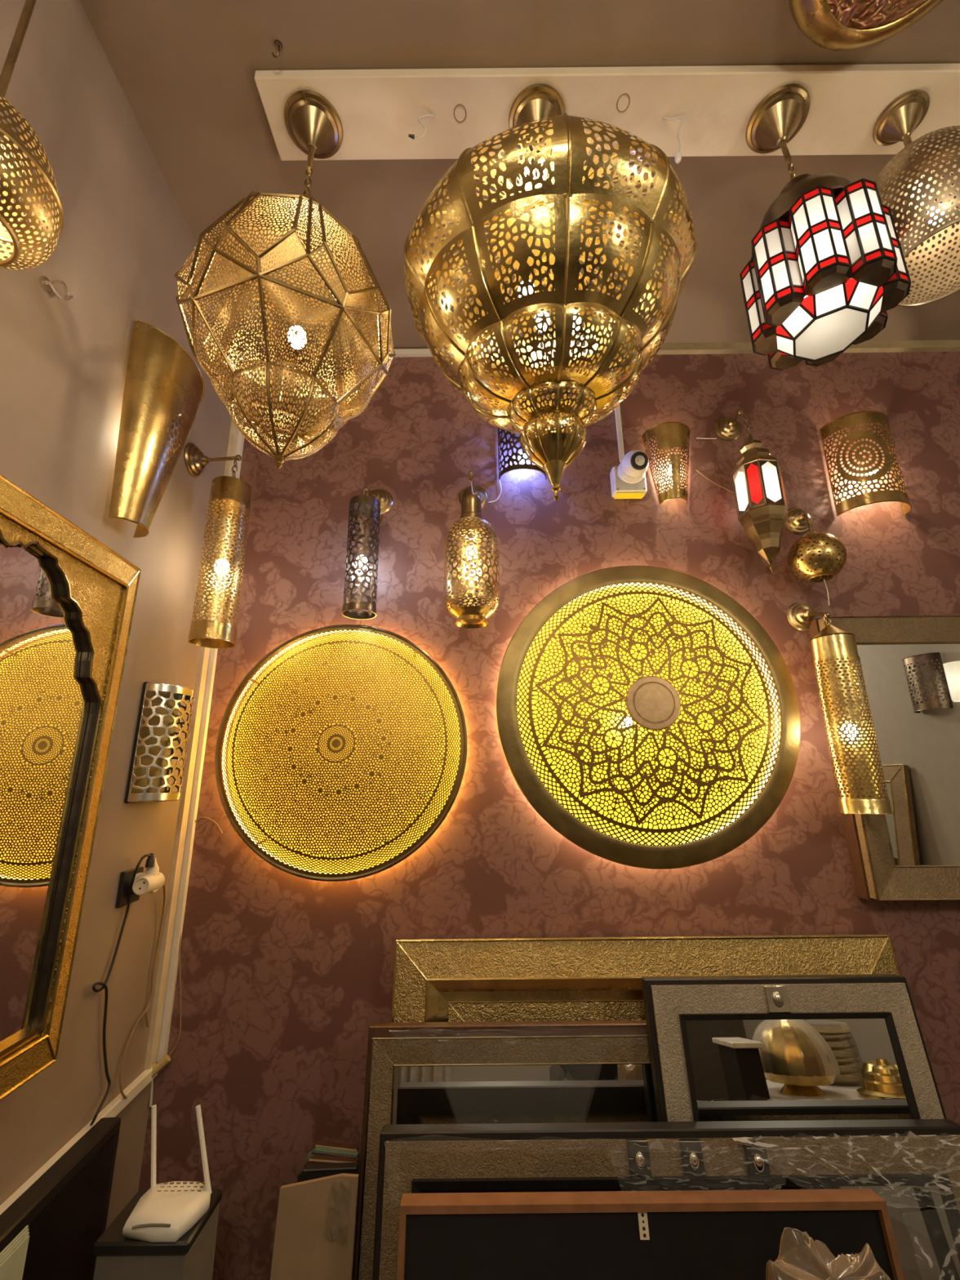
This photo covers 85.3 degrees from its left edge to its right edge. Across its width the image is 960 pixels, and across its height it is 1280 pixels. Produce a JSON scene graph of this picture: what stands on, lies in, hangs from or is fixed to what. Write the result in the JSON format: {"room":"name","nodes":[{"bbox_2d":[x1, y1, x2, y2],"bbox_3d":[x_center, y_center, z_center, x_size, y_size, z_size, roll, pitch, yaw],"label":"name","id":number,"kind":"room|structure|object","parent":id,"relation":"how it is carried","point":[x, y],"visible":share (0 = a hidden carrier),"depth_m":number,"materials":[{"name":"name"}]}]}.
{"room":"lamp shop","nodes":[
{"label":"lamp shop","id":0,"kind":"room"},
{"bbox_2d":[0,0,241,1230],"bbox_3d":[-0.903,-0.158,-0.410,0.100,3.608,4.720,0,-15,-3],"label":"wall","id":1,"kind":"structure","parent":0,"point":[124,237],"depth_m":1.29,"materials":[{"name":"beige paint"}]},
{"bbox_2d":[39,275,73,300],"bbox_3d":[-0.907,-0.748,1.117,0.044,0.048,0.050,0,-15,-3],"label":"wall hook","id":2,"kind":"object","parent":1,"relation":"attached to","point":[46,286],"visible":1,"depth_m":1.11,"materials":[{"name":"silver metal"}]},
{"bbox_2d":[0,474,141,1100],"bbox_3d":[-0.873,0.235,0.820,0.086,1.084,0.807,0,-15,-3],"label":"arched mirror","id":3,"kind":"object","parent":1,"relation":"attached to","point":[68,599],"visible":1,"depth_m":1.04,"materials":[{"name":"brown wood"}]},
{"bbox_2d":[0,543,93,1046],"bbox_3d":[-0.859,0.236,0.820,0.003,0.940,0.650,0,-15,-3],"label":"mirror glass","id":4,"kind":"object","parent":3,"relation":"on","point":[46,703],"depth_m":1.01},
{"bbox_2d":[0,1062,157,1214],"bbox_3d":[-0.908,1.055,0.811,0.024,0.032,1.450,0,-15,-3],"label":"trim","id":5,"kind":"structure","parent":1,"relation":"attached to","point":[119,1103],"depth_m":1.27,"materials":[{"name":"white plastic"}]},
{"bbox_2d":[89,853,155,1125],"bbox_3d":[-0.910,0.886,1.296,0.058,0.655,0.142,-1,-15,0],"label":"cable","id":6,"kind":"object","parent":1,"relation":"attached to","point":[150,860],"visible":0.95,"depth_m":1.30,"materials":[{"name":"black plastic"}]},
{"bbox_2d":[115,866,143,907],"bbox_3d":[-0.941,0.663,1.401,0.012,0.086,0.088,0,-15,-3],"label":"wall socket","id":7,"kind":"object","parent":1,"relation":"attached to","point":[126,877],"visible":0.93,"depth_m":1.37,"materials":[{"name":"black paint"}]},
{"bbox_2d":[131,857,164,895],"bbox_3d":[-0.904,0.641,1.414,0.063,0.088,0.078,0,-15,-3],"label":"plug adapter","id":8,"kind":"object","parent":7,"relation":"attached to","point":[150,881],"visible":0.94,"depth_m":1.40,"materials":[{"name":"beige plastic"}]},
{"bbox_2d":[119,884,165,1099],"bbox_3d":[-0.931,0.958,1.453,0.026,0.506,0.112,0,-15,-4],"label":"cable","id":9,"kind":"object","parent":1,"relation":"hanging from","point":[124,1096],"visible":0.99,"depth_m":1.49,"materials":[{"name":"white plastic"}]},
{"bbox_2d":[145,1004,150,1026],"bbox_3d":[-0.941,1.064,1.472,0.007,0.058,0.022,0,-15,-4],"label":"cable","id":10,"kind":"object","parent":1,"relation":"attached to","point":[146,1012],"visible":1,"depth_m":1.47,"materials":[{"name":"beige plastic"}]},
{"bbox_2d":[108,320,204,537],"bbox_3d":[-0.872,-0.556,1.447,0.131,0.572,0.239,0,-15,-3],"label":"sconce","id":11,"kind":"object","parent":1,"relation":"attached to","point":[162,380],"visible":1,"depth_m":1.38,"materials":[{"name":"gold metal"}]},
{"bbox_2d":[124,681,195,803],"bbox_3d":[-0.908,0.300,1.517,0.087,0.328,0.190,0,-15,-3],"label":"sconce","id":12,"kind":"object","parent":1,"relation":"attached to","point":[153,751],"visible":1,"depth_m":1.47,"materials":[{"name":"silver metal"}]},
{"bbox_2d":[144,340,248,1069],"bbox_3d":[-0.959,-0.002,1.827,0.014,2.538,0.036,0,-15,-3],"label":"trim","id":13,"kind":"structure","parent":1,"relation":"attached to","point":[175,877],"depth_m":1.65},
{"bbox_2d":[183,442,252,648],"bbox_3d":[-0.853,-0.321,1.665,0.207,0.687,0.130,0,-15,-3],"label":"wall lamp","id":14,"kind":"object","parent":1,"relation":"attached to","point":[230,497],"visible":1,"depth_m":1.64,"materials":[{"name":"gold metal"}]},
{"bbox_2d":[79,0,959,351],"bbox_3d":[0.681,-1.870,0.039,4.200,0.100,4.700,-1,-15,0],"label":"ceiling","id":15,"kind":"structure","parent":0,"point":[184,69],"depth_m":1.33,"materials":[{"name":"brown paint"}]},
{"bbox_2d":[0,0,63,270],"bbox_3d":[-0.805,-1.085,0.918,0.227,0.925,0.227,3,-16,-13],"label":"lamp","id":16,"kind":"object","parent":15,"relation":"hanging from","point":[29,238],"visible":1,"depth_m":0.84,"materials":[{"name":"gold metal"}]},
{"bbox_2d":[271,40,282,58],"bbox_3d":[-0.500,-1.452,1.281,0.026,0.035,0.020,-1,-15,0],"label":"ceiling hook","id":17,"kind":"object","parent":15,"relation":"attached to","point":[277,44],"visible":1,"depth_m":1.28,"materials":[{"name":"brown metal"}]},
{"bbox_2d":[254,63,959,160],"bbox_3d":[0.706,-1.429,1.414,2.560,0.032,0.185,-1,-15,0],"label":"plank","id":18,"kind":"object","parent":15,"relation":"attached to","point":[377,110],"visible":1,"depth_m":1.38,"materials":[{"name":"white paint"}]},
{"bbox_2d":[173,89,395,468],"bbox_3d":[-0.446,-0.887,1.277,0.483,1.066,0.483,-1,-15,0],"label":"lantern","id":19,"kind":"object","parent":18,"relation":"hanging from","point":[295,260],"visible":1,"depth_m":1.12,"materials":[{"name":"gold metal"}]},
{"bbox_2d":[408,114,435,139],"bbox_3d":[-0.157,-1.380,1.397,0.073,0.062,0.027,-7,-16,21],"label":"wire","id":20,"kind":"object","parent":18,"relation":"attached to","point":[412,136],"visible":1,"depth_m":1.40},
{"bbox_2d":[404,83,697,501],"bbox_3d":[0.159,-0.874,1.281,0.678,1.102,0.689,13,-20,-41],"label":"brass lantern","id":21,"kind":"object","parent":18,"relation":"hanging from","point":[546,221],"visible":1,"depth_m":1.08,"materials":[{"name":"gold metal"}]},
{"bbox_2d":[663,115,684,164],"bbox_3d":[0.527,-1.363,1.423,0.051,0.094,0.070,-4,-15,11],"label":"wire","id":22,"kind":"object","parent":18,"relation":"hanging from","point":[677,158],"visible":1,"depth_m":1.41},
{"bbox_2d":[739,84,911,370],"bbox_3d":[0.819,-1.065,1.319,0.313,0.725,0.313,-1,-15,0],"label":"glass lantern","id":23,"kind":"object","parent":18,"relation":"hanging from","point":[823,275],"visible":1,"depth_m":1.19,"materials":[{"name":"white glass"}]},
{"bbox_2d":[872,89,959,306],"bbox_3d":[1.143,-1.171,1.347,0.318,0.513,0.318,-1,-15,0],"label":"dome pendant","id":24,"kind":"object","parent":18,"relation":"hanging from","point":[897,122],"visible":0.68,"depth_m":1.33,"materials":[{"name":"gold metal"}]},
{"bbox_2d":[787,0,943,51],"bbox_3d":[0.880,-1.474,1.053,0.444,0.137,0.444,-1,-15,0],"label":"lamp","id":25,"kind":"object","parent":15,"relation":"attached to","point":[835,25],"visible":1,"depth_m":1.18,"materials":[{"name":"gold metal"}]},
{"bbox_2d":[137,349,959,1279],"bbox_3d":[0.704,0.425,1.800,4.200,3.608,0.100,-1,-15,0],"label":"wall","id":26,"kind":"structure","parent":0,"point":[286,977],"depth_m":1.81,"materials":[{"name":"paper"}]},
{"bbox_2d":[148,1079,153,1106],"bbox_3d":[-0.951,1.310,1.506,0.014,0.066,0.007,-1,-15,0],"label":"cable","id":27,"kind":"object","parent":26,"relation":"attached to","point":[152,1081],"visible":0.87,"depth_m":1.50,"materials":[{"name":"white plastic"}]},
{"bbox_2d":[151,817,222,1077],"bbox_3d":[-0.887,0.913,1.587,0.140,0.707,0.057,-1,-15,0],"label":"lamp cord","id":28,"kind":"object","parent":26,"relation":"attached to","point":[166,1060],"visible":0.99,"depth_m":1.54,"materials":[{"name":"white plastic"}]},
{"bbox_2d":[151,1054,170,1077],"bbox_3d":[-0.923,1.224,1.492,0.062,0.056,0.020,4,-16,-17],"label":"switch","id":29,"kind":"object","parent":28,"relation":"attached to","point":[166,1060],"depth_m":1.49,"materials":[{"name":"gold metal"}]},
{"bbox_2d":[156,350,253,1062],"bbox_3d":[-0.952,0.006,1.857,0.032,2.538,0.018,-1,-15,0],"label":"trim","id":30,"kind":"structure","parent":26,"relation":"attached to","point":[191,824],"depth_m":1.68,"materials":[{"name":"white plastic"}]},
{"bbox_2d":[214,624,467,881],"bbox_3d":[-0.454,0.344,1.706,0.824,0.824,0.131,-1,-15,0],"label":"disc","id":31,"kind":"object","parent":26,"relation":"attached to","point":[348,753],"visible":1,"depth_m":1.69,"materials":[{"name":"gold metal"}]},
{"bbox_2d":[341,487,392,619],"bbox_3d":[-0.404,-0.342,1.865,0.117,0.552,0.197,-3,-15,8],"label":"wall lamp","id":32,"kind":"object","parent":26,"relation":"attached to","point":[376,502],"visible":1,"depth_m":1.80,"materials":[{"name":"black metal"}]},
{"bbox_2d":[364,348,494,357],"bbox_3d":[-0.212,-1.205,2.184,0.550,0.026,0.016,-1,-15,0],"label":"trim","id":33,"kind":"structure","parent":26,"relation":"attached to","point":[398,352],"depth_m":2.18,"materials":[{"name":"white plastic"}]},
{"bbox_2d":[443,470,499,628],"bbox_3d":[-0.030,-0.339,1.835,0.191,0.602,0.236,-1,-15,0],"label":"lamp","id":34,"kind":"object","parent":26,"relation":"attached to","point":[473,498],"visible":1,"depth_m":1.75,"materials":[{"name":"gold metal"}]},
{"bbox_2d":[488,479,502,502],"bbox_3d":[0.057,-0.577,2.014,0.053,0.105,0.006,1,-15,-4],"label":"cable","id":35,"kind":"object","parent":26,"relation":"attached to","point":[498,479],"visible":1,"depth_m":2.01,"materials":[{"name":"white plastic"}]},
{"bbox_2d":[497,398,546,479],"bbox_3d":[0.164,-0.802,2.038,0.187,0.351,0.077,-1,-15,0],"label":"sconce","id":36,"kind":"object","parent":26,"relation":"attached to","point":[522,458],"visible":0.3,"depth_m":1.99,"materials":[{"name":"brown metal"}]},
{"bbox_2d":[610,358,624,462],"bbox_3d":[0.556,-0.968,2.120,0.020,0.557,0.012,-1,-15,0],"label":"cable trunking","id":37,"kind":"object","parent":26,"relation":"attached to","point":[617,410],"visible":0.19,"depth_m":2.08,"materials":[{"name":"white plastic"}]},
{"bbox_2d":[609,449,648,498],"bbox_3d":[0.569,-0.632,1.962,0.125,0.147,0.141,-1,-15,0],"label":"security camera","id":38,"kind":"object","parent":26,"relation":"attached to","point":[628,479],"visible":1,"depth_m":1.96,"materials":[{"name":"white plastic"}]},
{"bbox_2d":[495,565,799,869],"bbox_3d":[0.554,0.218,1.730,1.006,1.006,0.146,-1,-15,0],"label":"disc","id":39,"kind":"object","parent":26,"relation":"attached to","point":[635,722],"visible":1,"depth_m":1.71,"materials":[{"name":"gold metal"}]},
{"bbox_2d":[641,422,690,504],"bbox_3d":[0.741,-0.677,1.997,0.190,0.306,0.088,-1,-15,0],"label":"sconce","id":40,"kind":"object","parent":26,"relation":"attached to","point":[670,435],"visible":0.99,"depth_m":1.99,"materials":[{"name":"gold metal"}]},
{"bbox_2d":[696,437,716,439],"bbox_3d":[0.901,-0.801,2.072,0.079,0.006,0.007,0,-15,-1],"label":"cable","id":41,"kind":"object","parent":26,"relation":"attached to","point":[696,437],"visible":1,"depth_m":2.07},
{"bbox_2d":[696,469,733,493],"bbox_3d":[0.912,-0.616,2.024,0.136,0.106,0.006,-1,-15,0],"label":"cable","id":42,"kind":"object","parent":26,"relation":"attached to","point":[696,469],"visible":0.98,"depth_m":2.02,"materials":[{"name":"plastic"}]},
{"bbox_2d":[714,408,788,573],"bbox_3d":[1.008,-0.576,1.915,0.159,0.723,0.199,-1,-15,0],"label":"lantern","id":43,"kind":"object","parent":26,"relation":"attached to","point":[760,498],"visible":1,"depth_m":1.83,"materials":[{"name":"gold metal"}]},
{"bbox_2d":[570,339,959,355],"bbox_3d":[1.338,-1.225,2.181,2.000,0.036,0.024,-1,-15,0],"label":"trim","id":44,"kind":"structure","parent":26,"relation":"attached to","point":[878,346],"depth_m":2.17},
{"bbox_2d":[786,507,847,582],"bbox_3d":[1.179,-0.369,1.859,0.176,0.334,0.198,-1,-15,0],"label":"globe lamp","id":45,"kind":"object","parent":26,"relation":"attached to","point":[799,521],"visible":0.99,"depth_m":1.79,"materials":[{"name":"gold metal"}]},
{"bbox_2d":[823,578,829,605],"bbox_3d":[1.216,-0.168,1.823,0.007,0.077,0.076,-11,-18,34],"label":"cable","id":46,"kind":"object","parent":45,"relation":"attached to","point":[824,579],"visible":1,"depth_m":1.84,"materials":[{"name":"white plastic"}]},
{"bbox_2d":[786,601,893,814],"bbox_3d":[1.162,0.184,1.704,0.136,0.722,0.208,-1,-15,0],"label":"wall lamp","id":47,"kind":"object","parent":26,"relation":"attached to","point":[834,646],"visible":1,"depth_m":1.63,"materials":[{"name":"gold metal"}]},
{"bbox_2d":[819,410,911,515],"bbox_3d":[1.486,-0.672,1.981,0.258,0.386,0.112,-1,-15,0],"label":"sconce","id":48,"kind":"object","parent":26,"relation":"attached to","point":[858,418],"visible":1,"depth_m":1.96,"materials":[{"name":"gold metal"}]},
{"bbox_2d":[808,614,959,901],"bbox_3d":[1.620,0.357,1.718,0.874,0.903,0.088,-1,-15,0],"label":"square mirror","id":49,"kind":"object","parent":26,"relation":"attached to","point":[910,664],"visible":0.65,"depth_m":1.70,"materials":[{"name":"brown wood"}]},
{"bbox_2d":[855,643,959,866],"bbox_3d":[1.620,0.355,1.708,0.695,0.724,0.003,-1,-15,0],"label":"mirror glass","id":50,"kind":"object","parent":49,"relation":"on","point":[913,689],"depth_m":1.71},
{"bbox_3d":[0.715,1.516,-0.879,4.200,0.100,4.700,-1,-15,0],"label":"floor","id":51,"kind":"structure","parent":0,"visible":0},
{"bbox_2d":[0,1225,29,1279],"bbox_3d":[-0.748,1.423,0.701,0.015,0.936,0.112,0,-15,-3],"label":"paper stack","id":52,"kind":"object","parent":51,"relation":"on","point":[12,1258],"visible":1,"depth_m":0.84,"materials":[{"name":"white paper"}]},
{"bbox_2d":[0,1116,120,1279],"bbox_3d":[-0.839,1.457,0.699,0.140,0.870,0.950,0,-15,-3],"label":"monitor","id":53,"kind":"object","parent":51,"relation":"on","point":[65,1210],"visible":0.94,"depth_m":1.10,"materials":[{"name":"black plastic"}]},
{"bbox_2d":[92,1188,222,1279],"bbox_3d":[-0.640,1.552,0.945,0.182,0.810,0.149,-1,-15,0],"label":"pedestal","id":54,"kind":"object","parent":51,"relation":"on","point":[118,1257],"visible":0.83,"depth_m":0.99,"materials":[{"name":"black wood"}]},
{"bbox_2d":[122,1104,211,1242],"bbox_3d":[-0.632,1.075,1.059,0.163,0.169,0.127,-1,-15,0],"label":"router","id":55,"kind":"object","parent":54,"relation":"on","point":[167,1211],"visible":1,"depth_m":1.04,"materials":[{"name":"white plastic"}]},
{"bbox_2d":[270,1173,358,1279],"bbox_3d":[-0.371,1.607,1.064,0.178,0.765,0.133,-1,-15,0],"label":"cardboard sheet","id":56,"kind":"object","parent":51,"relation":"on","point":[315,1230],"visible":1,"depth_m":1.18,"materials":[{"name":"brown cardboard"}]},
{"bbox_2d":[297,1161,359,1182],"bbox_3d":[-0.365,1.629,1.117,0.141,0.754,0.141,-1,-15,0],"label":"board","id":57,"kind":"object","parent":51,"relation":"on","point":[312,1171],"visible":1,"depth_m":1.26,"materials":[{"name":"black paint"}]},
{"bbox_2d":[303,1154,359,1168],"bbox_3d":[-0.368,1.640,1.152,0.132,0.751,0.140,-1,-15,0],"label":"board","id":58,"kind":"object","parent":51,"relation":"on","point":[316,1158],"visible":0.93,"depth_m":1.30,"materials":[{"name":"brown wood"}]},
{"bbox_2d":[306,1146,359,1159],"bbox_3d":[-0.374,1.652,1.187,0.128,0.747,0.140,-1,-15,0],"label":"board","id":59,"kind":"object","parent":51,"relation":"on","point":[317,1150],"visible":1,"depth_m":1.33,"materials":[{"name":"green wood"}]},
{"bbox_2d":[311,1140,359,1151],"bbox_3d":[-0.378,1.665,1.221,0.121,0.739,0.138,-1,-15,0],"label":"board","id":60,"kind":"object","parent":51,"relation":"on","point":[322,1144],"visible":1,"depth_m":1.37,"materials":[{"name":"brown wood"}]},
{"bbox_2d":[391,934,901,1022],"bbox_3d":[0.488,1.446,1.321,1.470,1.204,0.239,-1,-15,0],"label":"mirror","id":61,"kind":"object","parent":51,"relation":"on","point":[576,978],"visible":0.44,"depth_m":1.51,"materials":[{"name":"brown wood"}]},
{"bbox_2d":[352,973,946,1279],"bbox_3d":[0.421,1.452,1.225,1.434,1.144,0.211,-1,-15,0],"label":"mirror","id":62,"kind":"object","parent":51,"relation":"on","point":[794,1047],"depth_m":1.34,"materials":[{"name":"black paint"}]},
{"bbox_2d":[391,1064,657,1124],"bbox_3d":[0.243,1.506,1.194,0.930,0.894,0.003,-1,-24,0],"label":"mirror glass","id":63,"kind":"object","parent":62,"relation":"attached to","point":[422,1094],"depth_m":1.34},
{"bbox_2d":[685,1018,911,1121],"bbox_3d":[0.787,1.086,1.295,0.527,0.250,0.003,-1,-24,0],"label":"mirror glass","id":64,"kind":"object","parent":62,"relation":"on","point":[737,1069],"depth_m":1.30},
{"bbox_2d":[372,1119,959,1279],"bbox_3d":[0.444,1.529,1.029,1.337,0.893,0.185,-1,-15,0],"label":"mirror","id":65,"kind":"object","parent":51,"relation":"on","point":[913,1165],"visible":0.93,"depth_m":1.16,"materials":[{"name":"paint"}]},
{"bbox_2d":[420,1185,959,1279],"bbox_3d":[0.444,1.524,1.008,1.160,0.712,0.003,-1,-24,0],"label":"mirror glass","id":66,"kind":"object","parent":65,"relation":"attached to","point":[935,1230],"depth_m":1.13,"materials":[{"name":"black mirror"}]},
{"bbox_2d":[396,1188,959,1279],"bbox_3d":[0.439,1.524,0.912,1.196,0.839,0.175,-1,-15,0],"label":"picture frame","id":67,"kind":"object","parent":51,"relation":"on","point":[677,1234],"visible":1,"depth_m":1.05,"materials":[{"name":"black wood"}]},
{"bbox_2d":[765,1226,890,1279],"bbox_3d":[0.568,1.425,0.724,0.237,0.918,0.209,-1,-15,0],"label":"plastic bag","id":68,"kind":"object","parent":51,"relation":"on","point":[835,1267],"visible":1,"depth_m":0.86,"materials":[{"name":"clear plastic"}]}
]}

